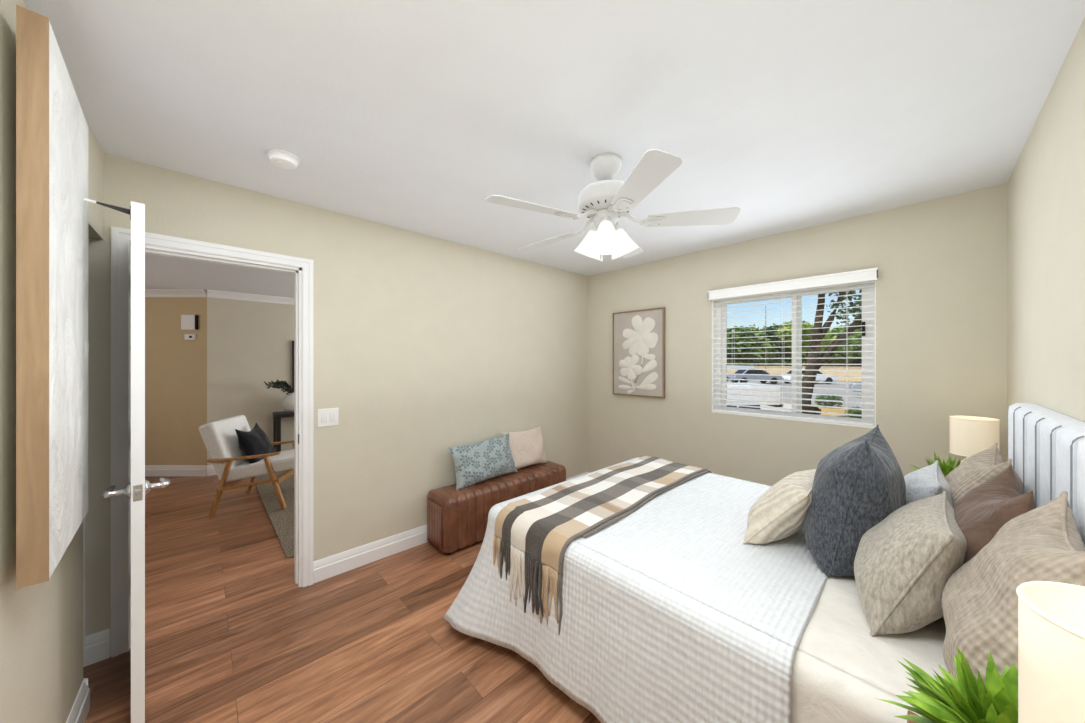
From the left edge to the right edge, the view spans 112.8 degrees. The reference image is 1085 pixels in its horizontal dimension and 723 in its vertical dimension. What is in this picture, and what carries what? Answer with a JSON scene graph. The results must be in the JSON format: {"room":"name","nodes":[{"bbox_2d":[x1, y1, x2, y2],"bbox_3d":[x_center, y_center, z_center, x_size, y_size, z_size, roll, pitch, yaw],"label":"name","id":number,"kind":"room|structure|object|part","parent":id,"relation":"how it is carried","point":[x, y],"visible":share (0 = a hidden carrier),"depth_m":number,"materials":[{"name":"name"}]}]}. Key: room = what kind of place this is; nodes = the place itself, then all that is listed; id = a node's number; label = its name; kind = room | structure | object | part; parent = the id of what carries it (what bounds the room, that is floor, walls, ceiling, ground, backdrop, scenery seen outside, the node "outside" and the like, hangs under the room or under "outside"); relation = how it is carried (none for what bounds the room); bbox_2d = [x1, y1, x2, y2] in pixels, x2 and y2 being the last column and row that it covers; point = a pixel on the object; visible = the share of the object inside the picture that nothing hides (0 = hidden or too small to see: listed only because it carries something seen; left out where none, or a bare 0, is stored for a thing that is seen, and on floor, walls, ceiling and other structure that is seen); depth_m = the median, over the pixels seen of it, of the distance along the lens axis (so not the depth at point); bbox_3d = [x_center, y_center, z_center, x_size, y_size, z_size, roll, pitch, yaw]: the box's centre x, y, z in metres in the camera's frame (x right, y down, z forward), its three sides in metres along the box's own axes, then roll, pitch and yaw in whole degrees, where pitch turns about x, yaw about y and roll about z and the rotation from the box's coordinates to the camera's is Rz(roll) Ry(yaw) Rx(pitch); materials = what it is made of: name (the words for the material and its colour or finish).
{"room":"bedroom","nodes":[
{"label":"bedroom","id":0,"kind":"room"},
{"bbox_2d":[0,0,103,722],"bbox_3d":[-1.101,0.213,0.536,0.115,2.453,3.184,0,0,-42],"label":"wall","id":1,"kind":"structure","parent":0,"point":[41,624],"depth_m":0.97,"materials":[{"name":"paint"}]},
{"bbox_2d":[16,5,88,588],"bbox_3d":[-1.508,-0.160,1.132,0.624,1.450,0.056,0,0,44],"label":"canvas art","id":2,"kind":"object","parent":1,"relation":"attached to","point":[52,344],"visible":1,"depth_m":0.93,"materials":[{"name":"white fabric"}]},
{"bbox_3d":[-1.511,-0.160,1.129,0.624,1.450,0.048,0,0,44],"label":"frame","id":3,"kind":"part","parent":2,"relation":"part of","materials":[{"name":"beige wood"}]},
{"bbox_2d":[66,678,89,722],"bbox_3d":[-0.998,1.373,0.472,0.131,0.135,2.707,0,0,-43],"label":"baseboard","id":4,"kind":"structure","parent":1,"relation":"attached to","point":[80,709],"depth_m":1.42,"materials":[{"name":"white wood"}]},
{"bbox_2d":[145,297,206,464],"bbox_3d":[-5.520,0.273,4.588,2.601,2.335,0.107,0,0,0],"label":"wall","id":5,"kind":"structure","parent":0,"point":[175,367],"depth_m":4.54,"materials":[{"name":"paint"}]},
{"bbox_2d":[145,465,206,475],"bbox_3d":[-5.520,1.373,4.527,2.601,0.135,0.016,0,0,0],"label":"baseboard","id":6,"kind":"structure","parent":5,"relation":"attached to","point":[150,470],"depth_m":4.52,"materials":[{"name":"white wood"}]},
{"bbox_2d":[145,289,206,296],"bbox_3d":[-5.519,-0.853,4.497,2.601,0.085,0.075,0,0,0],"label":"trim","id":7,"kind":"structure","parent":5,"relation":"attached to","point":[148,292],"depth_m":4.51,"materials":[{"name":"white wood"}]},
{"bbox_2d":[181,315,197,329],"bbox_3d":[-4.416,-0.490,4.512,0.177,0.188,0.044,0,0,0],"label":"door chime","id":8,"kind":"object","parent":5,"relation":"attached to","point":[188,322],"visible":1,"depth_m":4.49,"materials":[{"name":"white plastic"}]},
{"bbox_2d":[195,315,197,329],"bbox_3d":[-4.330,-0.490,4.515,0.006,0.180,0.039,0,0,0],"label":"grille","id":9,"kind":"object","parent":8,"relation":"attached to","point":[196,316],"depth_m":4.51,"materials":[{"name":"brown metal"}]},
{"bbox_2d":[184,334,195,339],"bbox_3d":[-4.418,-0.307,4.522,0.127,0.070,0.025,0,0,0],"label":"thermostat","id":10,"kind":"object","parent":5,"relation":"attached to","point":[186,336],"visible":1,"depth_m":4.51,"materials":[{"name":"white plastic"}]},
{"bbox_2d":[145,253,293,297],"bbox_3d":[-2.986,-1.020,4.838,7.600,0.250,5.540,0,0,-43],"label":"ceiling","id":11,"kind":"structure","parent":0,"point":[161,272],"depth_m":3.84,"materials":[{"name":"paint"}]},
{"bbox_2d":[207,297,293,464],"bbox_3d":[-2.509,0.273,6.222,4.804,2.335,0.100,0,0,-43],"label":"wall","id":12,"kind":"structure","parent":0,"point":[249,343],"depth_m":4.82,"materials":[{"name":"paint"}]},
{"bbox_2d":[207,464,216,475],"bbox_3d":[-2.469,1.373,6.180,4.804,0.135,0.016,0,0,-43],"label":"baseboard","id":13,"kind":"structure","parent":12,"relation":"attached to","point":[211,471],"depth_m":4.55,"materials":[{"name":"white wood"}]},
{"bbox_2d":[207,290,293,304],"bbox_3d":[-2.448,-0.853,6.159,4.804,0.085,0.075,0,0,-43],"label":"trim","id":14,"kind":"structure","parent":12,"relation":"attached to","point":[210,293],"depth_m":4.79,"materials":[{"name":"white wood"}]},
{"bbox_2d":[292,341,293,392],"bbox_3d":[-3.220,0.087,5.457,0.940,0.765,0.035,0,0,-43],"label":"picture frame","id":15,"kind":"object","parent":12,"relation":"attached to","point":[292,341],"visible":0.09,"depth_m":5.13,"materials":[{"name":"black wood"}]},
{"bbox_2d":[86,153,586,655],"bbox_3d":[-0.608,0.213,3.270,6.300,2.453,0.115,0,0,-43],"label":"wall","id":16,"kind":"structure","parent":0,"point":[425,345],"depth_m":2.67,"materials":[{"name":"paint"}]},
{"bbox_2d":[83,516,85,647],"bbox_3d":[-2.188,0.425,1.681,0.070,2.029,0.024,0,0,-43],"label":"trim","id":17,"kind":"structure","parent":16,"relation":"attached to","point":[84,519],"depth_m":1.70,"materials":[{"name":"white wood"}]},
{"bbox_2d":[111,226,313,657],"bbox_3d":[-1.844,0.390,2.101,0.851,2.100,0.161,0,0,-43],"label":"door frame","id":18,"kind":"structure","parent":16,"relation":"attached to","point":[302,269],"depth_m":1.90,"materials":[{"name":"white wood"}]},
{"bbox_2d":[84,198,169,722],"bbox_3d":[-1.786,0.419,1.566,0.748,2.018,0.216,0,0,42],"label":"door","id":19,"kind":"structure","parent":18,"relation":"attached to","point":[136,490],"depth_m":1.34,"materials":[{"name":"white wood"}]},
{"bbox_3d":[-1.614,0.488,1.370,0.146,0.060,0.069,0,0,42],"label":"handle","id":20,"kind":"part","parent":19,"relation":"part of","materials":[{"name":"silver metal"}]},
{"bbox_3d":[-1.502,0.488,1.339,0.002,0.058,0.023,0,0,42],"label":"latch plate","id":21,"kind":"part","parent":19,"relation":"part of","materials":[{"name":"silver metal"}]},
{"bbox_3d":[-1.545,0.488,1.447,0.146,0.060,0.069,0,0,42],"label":"handle","id":22,"kind":"part","parent":19,"relation":"part of","materials":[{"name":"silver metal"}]},
{"bbox_2d":[317,408,338,426],"bbox_3d":[-1.429,0.373,2.407,0.124,0.118,0.012,0,0,-43],"label":"light switch","id":23,"kind":"object","parent":16,"relation":"attached to","point":[330,416],"visible":1,"depth_m":2.40,"materials":[{"name":"white plastic"}]},
{"bbox_2d":[314,472,587,582],"bbox_3d":[-0.476,1.373,3.305,2.791,0.135,0.016,0,0,-43],"label":"baseboard","id":24,"kind":"structure","parent":16,"relation":"attached to","point":[339,563],"depth_m":2.58,"materials":[{"name":"white wood"}]},
{"bbox_2d":[83,475,600,722],"bbox_3d":[-2.415,1.500,3.147,6.105,0.120,8.781,0,0,-43],"label":"floor","id":25,"kind":"structure","parent":0,"point":[373,642],"depth_m":1.83,"materials":[{"name":"wood"}]},
{"bbox_2d":[145,581,297,640],"bbox_3d":[-1.846,1.435,2.103,0.697,0.009,0.080,0,0,-43],"label":"threshold","id":26,"kind":"object","parent":25,"relation":"on","point":[197,618],"visible":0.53,"depth_m":2.07,"materials":[{"name":"wood"}]},
{"bbox_2d":[199,415,293,516],"bbox_3d":[-2.865,1.010,3.732,0.862,0.866,0.683,0,0,-14],"label":"armchair","id":27,"kind":"object","parent":25,"relation":"on","point":[220,439],"visible":0.68,"depth_m":3.46,"materials":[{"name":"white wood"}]},
{"bbox_3d":[-3.010,1.183,3.377,0.179,0.521,0.042,0,0,-13],"label":"leg","id":28,"kind":"part","parent":27,"relation":"part of","materials":[{"name":"brown wood"}]},
{"bbox_3d":[-3.144,0.854,3.664,0.284,0.553,0.570,0,0,-13],"label":"backrest","id":29,"kind":"part","parent":27,"relation":"part of","materials":[{"name":"white fabric"}]},
{"bbox_3d":[-2.826,0.906,3.420,0.590,0.065,0.062,0,0,-13],"label":"armrest","id":30,"kind":"part","parent":27,"relation":"part of","materials":[{"name":"brown wood"}]},
{"bbox_3d":[-2.787,1.167,3.430,0.512,0.080,0.055,0,0,-13],"label":"rail","id":31,"kind":"part","parent":27,"relation":"part of","materials":[{"name":"brown wood"}]},
{"bbox_3d":[-3.153,1.183,3.980,0.179,0.521,0.042,0,0,-13],"label":"leg","id":32,"kind":"part","parent":27,"relation":"part of","materials":[{"name":"brown wood"}]},
{"bbox_2d":[235,423,274,463],"bbox_3d":[-2.957,0.848,3.739,0.208,0.382,0.438,0,0,-13],"label":"cushion","id":33,"kind":"object","parent":27,"relation":"on","point":[255,441],"visible":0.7,"depth_m":3.62,"materials":[{"name":"black fabric"}]},
{"bbox_3d":[-2.858,1.173,3.731,0.480,0.075,0.600,0,0,-13],"label":"cross rail","id":34,"kind":"part","parent":27,"relation":"part of","materials":[{"name":"brown wood"}]},
{"bbox_3d":[-2.778,1.045,3.750,0.680,0.209,0.570,0,0,-13],"label":"seat","id":35,"kind":"part","parent":27,"relation":"part of","materials":[{"name":"white fabric"}]},
{"bbox_3d":[-2.579,1.169,3.478,0.185,0.515,0.042,0,0,-13],"label":"leg","id":36,"kind":"part","parent":27,"relation":"part of","materials":[{"name":"brown wood"}]},
{"bbox_3d":[-2.968,0.906,4.024,0.590,0.065,0.062,0,0,-13],"label":"armrest","id":37,"kind":"part","parent":27,"relation":"part of","materials":[{"name":"brown wood"}]},
{"bbox_2d":[255,470,293,558],"bbox_3d":[-1.878,1.433,4.468,2.500,0.012,2.700,0,0,-43],"label":"rug","id":38,"kind":"object","parent":25,"relation":"on","point":[282,520],"visible":0.21,"depth_m":3.50,"materials":[{"name":"carpet"}]},
{"bbox_2d":[273,411,293,451],"bbox_3d":[-3.171,1.070,5.296,1.240,0.740,0.300,0,0,-43],"label":"console table","id":39,"kind":"object","parent":25,"relation":"on","point":[277,416],"visible":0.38,"depth_m":4.80,"materials":[{"name":"black wood"}]},
{"bbox_3d":[-3.679,1.095,4.974,0.050,0.690,0.050,0,0,-43],"label":"leg","id":40,"kind":"part","parent":39,"relation":"part of","materials":[{"name":"black wood"}]},
{"bbox_3d":[-3.521,1.095,4.807,0.050,0.690,0.050,0,0,-43],"label":"leg","id":41,"kind":"part","parent":39,"relation":"part of","materials":[{"name":"black wood"}]},
{"bbox_2d":[264,380,293,412],"bbox_3d":[-3.492,0.467,4.907,0.270,0.464,0.460,0,0,27],"label":"vase","id":42,"kind":"object","parent":39,"relation":"on","point":[287,403],"visible":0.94,"depth_m":4.88,"materials":[{"name":"white ceramic"}]},
{"bbox_2d":[427,461,565,554],"bbox_3d":[-0.344,1.226,3.187,1.320,0.427,0.325,0,0,-43],"label":"bench","id":43,"kind":"object","parent":25,"relation":"on","point":[456,519],"visible":0.77,"depth_m":2.81,"materials":[{"name":"brown leather"}]},
{"bbox_3d":[-0.821,1.231,2.737,0.010,0.322,0.229,0,0,-43],"label":"panel","id":44,"kind":"part","parent":43,"relation":"part of","materials":[{"name":"brown leather"}]},
{"bbox_2d":[448,433,516,489],"bbox_3d":[-0.492,0.839,3.098,0.652,0.355,0.194,0,0,-43],"label":"cushion","id":45,"kind":"object","parent":43,"relation":"on","point":[474,463],"visible":1,"depth_m":3.01,"materials":[{"name":"blue fabric"}]},
{"bbox_2d":[502,426,546,468],"bbox_3d":[-0.159,0.836,3.479,0.499,0.354,0.185,0,0,-43],"label":"cushion","id":46,"kind":"object","parent":43,"relation":"on","point":[527,446],"visible":0.77,"depth_m":3.42,"materials":[{"name":"fabric"}]},
{"bbox_2d":[907,710,918,722],"bbox_3d":[0.740,1.096,0.524,0.425,0.688,0.353,0,0,-43],"label":"nightstand","id":47,"kind":"object","parent":25,"relation":"on","point":[908,711],"visible":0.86,"depth_m":0.77,"materials":[{"name":"brown wood"}]},
{"bbox_2d":[875,647,1017,722],"bbox_3d":[0.762,0.626,0.600,0.332,0.250,0.304,0,0,-43],"label":"potted plant","id":48,"kind":"object","parent":47,"relation":"on","point":[963,699],"visible":0.84,"depth_m":0.63,"materials":[{"name":"green plant"}]},
{"bbox_2d":[1016,581,1084,722],"bbox_3d":[0.700,0.530,0.420,0.180,0.441,0.180,0,0,-43],"label":"table lamp","id":49,"kind":"object","parent":47,"relation":"on","point":[1051,615],"visible":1,"depth_m":0.45,"materials":[{"name":"beige fabric"}]},
{"bbox_2d":[1008,403,1084,544],"bbox_3d":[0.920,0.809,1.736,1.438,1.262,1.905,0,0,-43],"label":"headboard","id":50,"kind":"object","parent":25,"relation":"on","point":[1046,447],"visible":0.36,"depth_m":1.07,"materials":[{"name":"grey fabric"}]},
{"bbox_2d":[444,457,828,722],"bbox_3d":[0.663,1.070,2.028,1.873,0.608,1.592,0,0,-43],"label":"quilt","id":51,"kind":"object","parent":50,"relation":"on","point":[668,616],"visible":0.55,"depth_m":1.34,"materials":[{"name":"white fabric"}]},
{"bbox_2d":[493,456,711,634],"bbox_3d":[0.476,0.954,2.203,1.586,0.419,0.540,0,0,-43],"label":"throw blanket","id":52,"kind":"object","parent":51,"relation":"on","point":[540,528],"visible":0.96,"depth_m":1.79,"materials":[{"name":"fabric"}]},
{"bbox_2d":[743,469,815,543],"bbox_3d":[1.112,0.633,1.626,0.545,0.266,0.254,0,0,-43],"label":"pillow","id":53,"kind":"object","parent":51,"relation":"on","point":[779,513],"visible":0.79,"depth_m":1.48,"materials":[{"name":"beige fabric"}]},
{"bbox_2d":[791,576,947,722],"bbox_3d":[0.888,1.027,1.767,1.497,0.506,1.784,0,0,-43],"label":"sheet","id":54,"kind":"object","parent":50,"relation":"on","point":[839,670],"visible":0.04,"depth_m":0.94,"materials":[{"name":"beige fabric"}]},
{"bbox_2d":[804,424,905,575],"bbox_3d":[1.218,0.518,1.423,0.474,0.501,0.296,0,0,-40],"label":"pillow","id":55,"kind":"object","parent":54,"relation":"on","point":[859,483],"visible":0.88,"depth_m":1.28,"materials":[{"name":"grey fabric"}]},
{"bbox_2d":[854,491,966,635],"bbox_3d":[1.146,0.610,1.132,0.458,0.340,0.249,0,0,-43],"label":"pillow","id":56,"kind":"object","parent":54,"relation":"on","point":[903,564],"visible":0.94,"depth_m":1.01,"materials":[{"name":"grey fabric"}]},
{"bbox_2d":[904,460,953,506],"bbox_3d":[1.528,0.608,1.478,0.469,0.344,0.222,0,0,-43],"label":"pillow","id":57,"kind":"object","parent":54,"relation":"on","point":[928,481],"visible":0.36,"depth_m":1.38,"materials":[{"name":"grey fabric"}]},
{"bbox_2d":[945,443,1023,505],"bbox_3d":[1.685,0.557,1.421,0.565,0.446,0.226,0,0,-43],"label":"pillow","id":58,"kind":"object","parent":54,"relation":"on","point":[980,467],"visible":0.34,"depth_m":1.36,"materials":[{"name":"beige fabric"}]},
{"bbox_2d":[943,465,1036,617],"bbox_3d":[1.330,0.553,1.091,0.518,0.447,0.224,0,0,-43],"label":"pillow","id":59,"kind":"object","parent":54,"relation":"on","point":[980,513],"visible":0.37,"depth_m":1.02,"materials":[{"name":"brown fabric"}]},
{"bbox_2d":[942,491,1084,682],"bbox_3d":[1.044,0.544,0.803,0.566,0.472,0.208,0,0,-43],"label":"pillow","id":60,"kind":"object","parent":54,"relation":"on","point":[1044,542],"visible":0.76,"depth_m":0.76,"materials":[{"name":"beige fabric"}]},
{"bbox_3d":[2.268,1.096,1.969,0.430,0.688,0.353,0,0,-43],"label":"nightstand","id":61,"kind":"object","parent":25,"relation":"on","visible":0},
{"bbox_2d":[909,452,960,476],"bbox_3d":[2.171,0.625,1.960,0.232,0.252,0.260,0,0,-43],"label":"potted plant","id":62,"kind":"object","parent":61,"relation":"on","point":[947,467],"visible":0.13,"depth_m":1.94,"materials":[{"name":"green plant"}]},
{"bbox_2d":[949,415,999,463],"bbox_3d":[2.371,0.530,1.983,0.180,0.441,0.180,0,0,-43],"label":"table lamp","id":63,"kind":"object","parent":61,"relation":"on","point":[969,435],"visible":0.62,"depth_m":1.94,"materials":[{"name":"beige fabric"}]},
{"bbox_2d":[23,0,1084,275],"bbox_3d":[-0.039,-1.088,1.581,4.805,0.150,3.241,0,0,-43],"label":"ceiling","id":64,"kind":"structure","parent":0,"point":[409,115],"depth_m":1.38,"materials":[{"name":"paint"}]},
{"bbox_2d":[267,149,299,169],"bbox_3d":[-1.281,-0.991,1.784,0.132,0.044,0.132,0,0,-43],"label":"smoke detector","id":65,"kind":"object","parent":64,"relation":"attached to","point":[283,159],"visible":1,"depth_m":1.75,"materials":[{"name":"white plastic"}]},
{"bbox_2d":[485,149,740,260],"bbox_3d":[0.289,-0.759,1.852,1.206,0.508,1.162,0,0,-43],"label":"ceiling fan","id":66,"kind":"object","parent":64,"relation":"hanging from","point":[604,200],"visible":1,"depth_m":1.74,"materials":[{"name":"metal"}]},
{"bbox_3d":[-0.044,-0.700,1.636,0.422,0.033,0.134,0,0,-27],"label":"blade","id":67,"kind":"part","parent":66,"relation":"part of","materials":[{"name":"wood"}]},
{"bbox_3d":[0.024,-0.700,2.109,0.134,0.033,0.425,0,0,-43],"label":"blade","id":68,"kind":"part","parent":66,"relation":"part of","materials":[{"name":"wood"}]},
{"bbox_3d":[0.238,-0.604,1.894,0.148,0.157,0.145,0,0,-43],"label":"lamp shade","id":69,"kind":"part","parent":66,"relation":"part of","materials":[{"name":"white glass"}]},
{"bbox_3d":[0.302,-0.604,1.714,0.140,0.157,0.143,0,0,-43],"label":"lamp shade","id":70,"kind":"part","parent":66,"relation":"part of","materials":[{"name":"white glass"}]},
{"bbox_3d":[0.307,-0.628,1.742,0.060,0.089,0.055,0,0,-43],"label":"bulb","id":71,"kind":"part","parent":66,"relation":"part of","materials":[{"name":"white glass"}]},
{"bbox_3d":[0.425,-0.604,1.861,0.143,0.157,0.146,0,0,-43],"label":"lamp shade","id":72,"kind":"part","parent":66,"relation":"part of","materials":[{"name":"white glass"}]},
{"bbox_3d":[0.505,-0.700,2.193,0.134,0.033,0.422,0,0,27],"label":"blade","id":73,"kind":"part","parent":66,"relation":"part of","materials":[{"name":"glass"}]},
{"bbox_3d":[0.388,-0.700,1.420,0.134,0.033,0.422,0,0,-9],"label":"blade","id":74,"kind":"part","parent":66,"relation":"part of","materials":[{"name":"wood"}]},
{"bbox_3d":[0.727,-0.700,1.764,0.422,0.033,0.134,0,0,9],"label":"blade","id":75,"kind":"part","parent":66,"relation":"part of","materials":[{"name":"wood"}]},
{"bbox_2d":[587,183,1006,485],"bbox_3d":[1.636,0.564,3.204,0.140,3.153,3.296,0,0,-43],"label":"wall","id":76,"kind":"structure","parent":0,"point":[941,287],"depth_m":2.59,"materials":[{"name":"paint"}]},
{"bbox_2d":[613,307,664,397],"bbox_3d":[0.990,-0.086,3.760,0.034,0.893,0.606,0,0,-43],"label":"flower picture","id":77,"kind":"object","parent":76,"relation":"attached to","point":[638,335],"visible":1,"depth_m":3.73,"materials":[{"name":"beige paper"}]},
{"bbox_3d":[0.927,0.058,3.809,0.011,0.266,0.286,0,0,-43],"label":"flower","id":78,"kind":"part","parent":77,"relation":"part of","materials":[{"name":"white paper"}]},
{"bbox_3d":[1.003,-0.271,3.728,0.011,0.421,0.420,0,0,-43],"label":"flower","id":79,"kind":"part","parent":77,"relation":"part of","materials":[{"name":"white paper"}]},
{"bbox_2d":[712,280,875,427],"bbox_3d":[1.937,-0.070,2.883,0.144,1.050,1.081,0,0,-43],"label":"window","id":80,"kind":"structure","parent":76,"relation":"in","point":[867,316],"depth_m":2.84,"materials":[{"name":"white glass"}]},
{"bbox_3d":[1.841,-0.059,3.063,0.022,0.976,0.593,0,0,-43],"label":"sash","id":81,"kind":"part","parent":80,"relation":"part of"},
{"bbox_2d":[708,268,878,425],"bbox_3d":[1.890,-0.092,2.841,0.110,1.067,1.113,0,0,-43],"label":"window blind","id":82,"kind":"object","parent":80,"relation":"attached to","point":[864,276],"visible":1,"depth_m":2.73,"materials":[{"name":"white plastic"}]},
{"bbox_3d":[1.910,0.434,2.858,0.054,0.014,1.057,0,0,-43],"label":"rail","id":83,"kind":"part","parent":82,"relation":"part of","materials":[{"name":"white plastic"}]},
{"bbox_3d":[2.177,-0.058,2.577,0.055,0.985,0.002,0,0,-43],"label":"ladder cord","id":84,"kind":"part","parent":82,"relation":"part of","materials":[{"name":"white fabric"}]},
{"bbox_3d":[2.142,-0.059,2.710,0.022,0.976,0.450,0,0,-43],"label":"sash","id":85,"kind":"part","parent":80,"relation":"part of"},
{"bbox_2d":[1007,17,1084,460],"bbox_3d":[1.273,0.213,0.674,3.865,2.453,0.120,0,0,-43],"label":"wall","id":86,"kind":"structure","parent":0,"point":[1046,184],"depth_m":1.35,"materials":[{"name":"paint"}]},
{"bbox_3d":[-1.984,0.214,0.789,0.850,2.453,1.600,0,0,-43],"label":"wall","id":87,"kind":"structure","parent":0,"visible":0},
{"bbox_2d":[83,628,109,666],"bbox_3d":[-2.445,1.373,1.443,0.920,0.135,0.016,0,0,-43],"label":"baseboard","id":88,"kind":"structure","parent":87,"relation":"attached to","point":[97,645],"depth_m":1.73,"materials":[{"name":"white wood"}]},
{"label":"outside","id":89,"kind":"structure","parent":0,"visible":0},
{"bbox_2d":[737,404,791,411],"bbox_3d":[4.703,2.134,18.538,10.000,0.012,13.000,0,0,-43],"label":"driveway","id":90,"kind":"structure","parent":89,"point":[785,406],"depth_m":16.68,"materials":[{"name":"concrete"}]},
{"bbox_2d":[727,383,782,408],"bbox_3d":[5.929,1.254,14.547,6.363,1.747,1.912,0,0,0],"label":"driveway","id":91,"kind":"structure","parent":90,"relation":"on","point":[764,388],"depth_m":13.59,"materials":[{"name":"white concrete"}]},
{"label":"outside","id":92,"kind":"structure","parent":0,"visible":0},
{"bbox_2d":[781,380,856,416],"bbox_3d":[39.602,2.240,54.990,126.195,0.200,140.000,0,0,-43],"label":"ground","id":93,"kind":"structure","parent":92,"point":[823,409],"depth_m":15.75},
{"bbox_2d":[727,334,737,357],"bbox_3d":[25.037,-1.320,53.870,6.724,6.936,7.540,0,0,-43],"label":"tree","id":94,"kind":"object","parent":93,"relation":"on","point":[728,340],"visible":0.02,"depth_m":51.99,"materials":[{"name":"green plant"}]},
{"bbox_2d":[727,324,778,365],"bbox_3d":[32.378,-1.968,58.203,8.071,8.232,9.839,0,0,-43],"label":"tree","id":95,"kind":"object","parent":93,"relation":"on","point":[743,347],"visible":0.64,"depth_m":56.27,"materials":[{"name":"green plant"}]},
{"bbox_2d":[749,323,791,365],"bbox_3d":[40.513,-2.314,63.397,7.854,8.921,8.137,0,0,-43],"label":"tree","id":96,"kind":"object","parent":93,"relation":"on","point":[783,347],"visible":0.35,"depth_m":61.56,"materials":[{"name":"green plant"}]},
{"bbox_2d":[727,354,849,366],"bbox_3d":[51.479,-0.703,71.698,3.261,6.827,44.893,0,0,-43],"label":"hedge","id":97,"kind":"object","parent":93,"relation":"on","point":[789,356],"visible":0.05,"depth_m":73.59,"materials":[{"name":"green plant"}]},
{"bbox_2d":[727,366,861,380],"bbox_3d":[26.901,1.365,49.859,0.400,1.550,90.000,0,0,-43],"label":"wall","id":98,"kind":"structure","parent":93,"relation":"on","point":[730,371],"depth_m":42.54,"materials":[{"name":"beige paint"}]},
{"bbox_2d":[778,320,836,365],"bbox_3d":[33.220,-1.644,45.516,5.309,7.583,6.116,0,0,-43],"label":"tree","id":99,"kind":"object","parent":93,"relation":"on","point":[784,329],"visible":0.4,"depth_m":44.68,"materials":[{"name":"green plant"}]},
{"bbox_3d":[33.220,-3.271,45.516,5.309,4.328,6.116,0,0,-43],"label":"crown","id":100,"kind":"part","parent":99,"relation":"part of","materials":[{"name":"green plant"}]},
{"bbox_2d":[811,406,821,414],"bbox_3d":[10.702,1.952,14.385,0.679,0.451,0.706,0,0,-43],"label":"bush","id":101,"kind":"object","parent":93,"relation":"on","point":[813,408],"visible":0.33,"depth_m":14.17,"materials":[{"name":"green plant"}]},
{"bbox_2d":[815,395,844,407],"bbox_3d":[13.369,1.845,16.823,1.158,0.697,1.150,0,0,-43],"label":"bush","id":102,"kind":"object","parent":93,"relation":"on","point":[825,397],"visible":0.77,"depth_m":16.68,"materials":[{"name":"green plant"}]},
{"bbox_2d":[802,289,861,413],"bbox_3d":[11.732,-1.800,13.333,5.777,7.922,3.220,0,0,-1],"label":"tree","id":103,"kind":"object","parent":93,"relation":"on","point":[821,331],"visible":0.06,"depth_m":13.38,"materials":[{"name":"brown plant"}]},
{"bbox_3d":[11.732,-3.225,13.333,5.777,5.071,3.220,0,0,-1],"label":"crown","id":104,"kind":"part","parent":103,"relation":"part of","materials":[{"name":"green plant"}]},
{"bbox_2d":[802,325,861,365],"bbox_3d":[40.213,-1.513,49.548,7.369,7.321,10.325,0,0,0],"label":"tree","id":105,"kind":"object","parent":93,"relation":"on","point":[839,329],"visible":0.33,"depth_m":46.72,"materials":[{"name":"green plant"}]},
{"bbox_2d":[842,327,861,366],"bbox_3d":[47.403,-2.285,52.677,9.227,8.864,9.402,0,0,-43],"label":"tree","id":106,"kind":"object","parent":93,"relation":"on","point":[859,360],"visible":0.05,"depth_m":52.48,"materials":[{"name":"green plant"}]},
{"bbox_2d":[845,407,861,417],"bbox_3d":[11.435,1.901,13.023,0.893,0.577,0.887,0,0,-43],"label":"bush","id":107,"kind":"object","parent":93,"relation":"on","point":[850,411],"visible":0.26,"depth_m":12.92,"materials":[{"name":"green plant"}]},
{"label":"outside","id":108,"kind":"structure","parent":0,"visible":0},
{"bbox_2d":[727,380,861,407],"bbox_3d":[18.059,2.132,34.613,29.500,0.015,100.000,0,0,-43],"label":"road","id":109,"kind":"structure","parent":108,"point":[780,383],"depth_m":25.55,"materials":[{"name":"grey asphalt"}]},
{"bbox_2d":[727,365,753,368],"bbox_3d":[15.227,1.315,42.665,17.004,1.650,4.501,0,0,0],"label":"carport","id":110,"kind":"object","parent":109,"relation":"on","point":[728,366],"visible":0.04,"depth_m":40.41,"materials":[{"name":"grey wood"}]},
{"bbox_2d":[727,370,782,383],"bbox_3d":[20.126,1.405,34.379,4.574,1.440,1.800,0,0,0],"label":"car","id":111,"kind":"object","parent":109,"relation":"on","point":[758,377],"visible":0.73,"depth_m":33.50,"materials":[{"name":"silver paint"}]},
{"bbox_2d":[765,306,767,370],"bbox_3d":[24.752,-2.010,39.980,0.100,8.300,0.800,0,0,-43],"label":"utility pole","id":112,"kind":"object","parent":109,"relation":"on","point":[765,306],"visible":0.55,"depth_m":39.97,"materials":[{"name":"grey wood"}]},
{"bbox_2d":[781,370,837,383],"bbox_3d":[25.220,1.405,34.379,4.574,1.440,1.800,0,0,0],"label":"car","id":113,"kind":"object","parent":109,"relation":"on","point":[819,373],"visible":0.49,"depth_m":33.50,"materials":[{"name":"white paint"}]},
{"bbox_2d":[849,382,861,392],"bbox_3d":[20.596,1.405,20.650,4.574,1.440,1.800,0,0,37],"label":"car","id":114,"kind":"object","parent":109,"relation":"on","point":[851,386],"visible":0.06,"depth_m":21.22,"materials":[{"name":"silver paint"}]}
]}

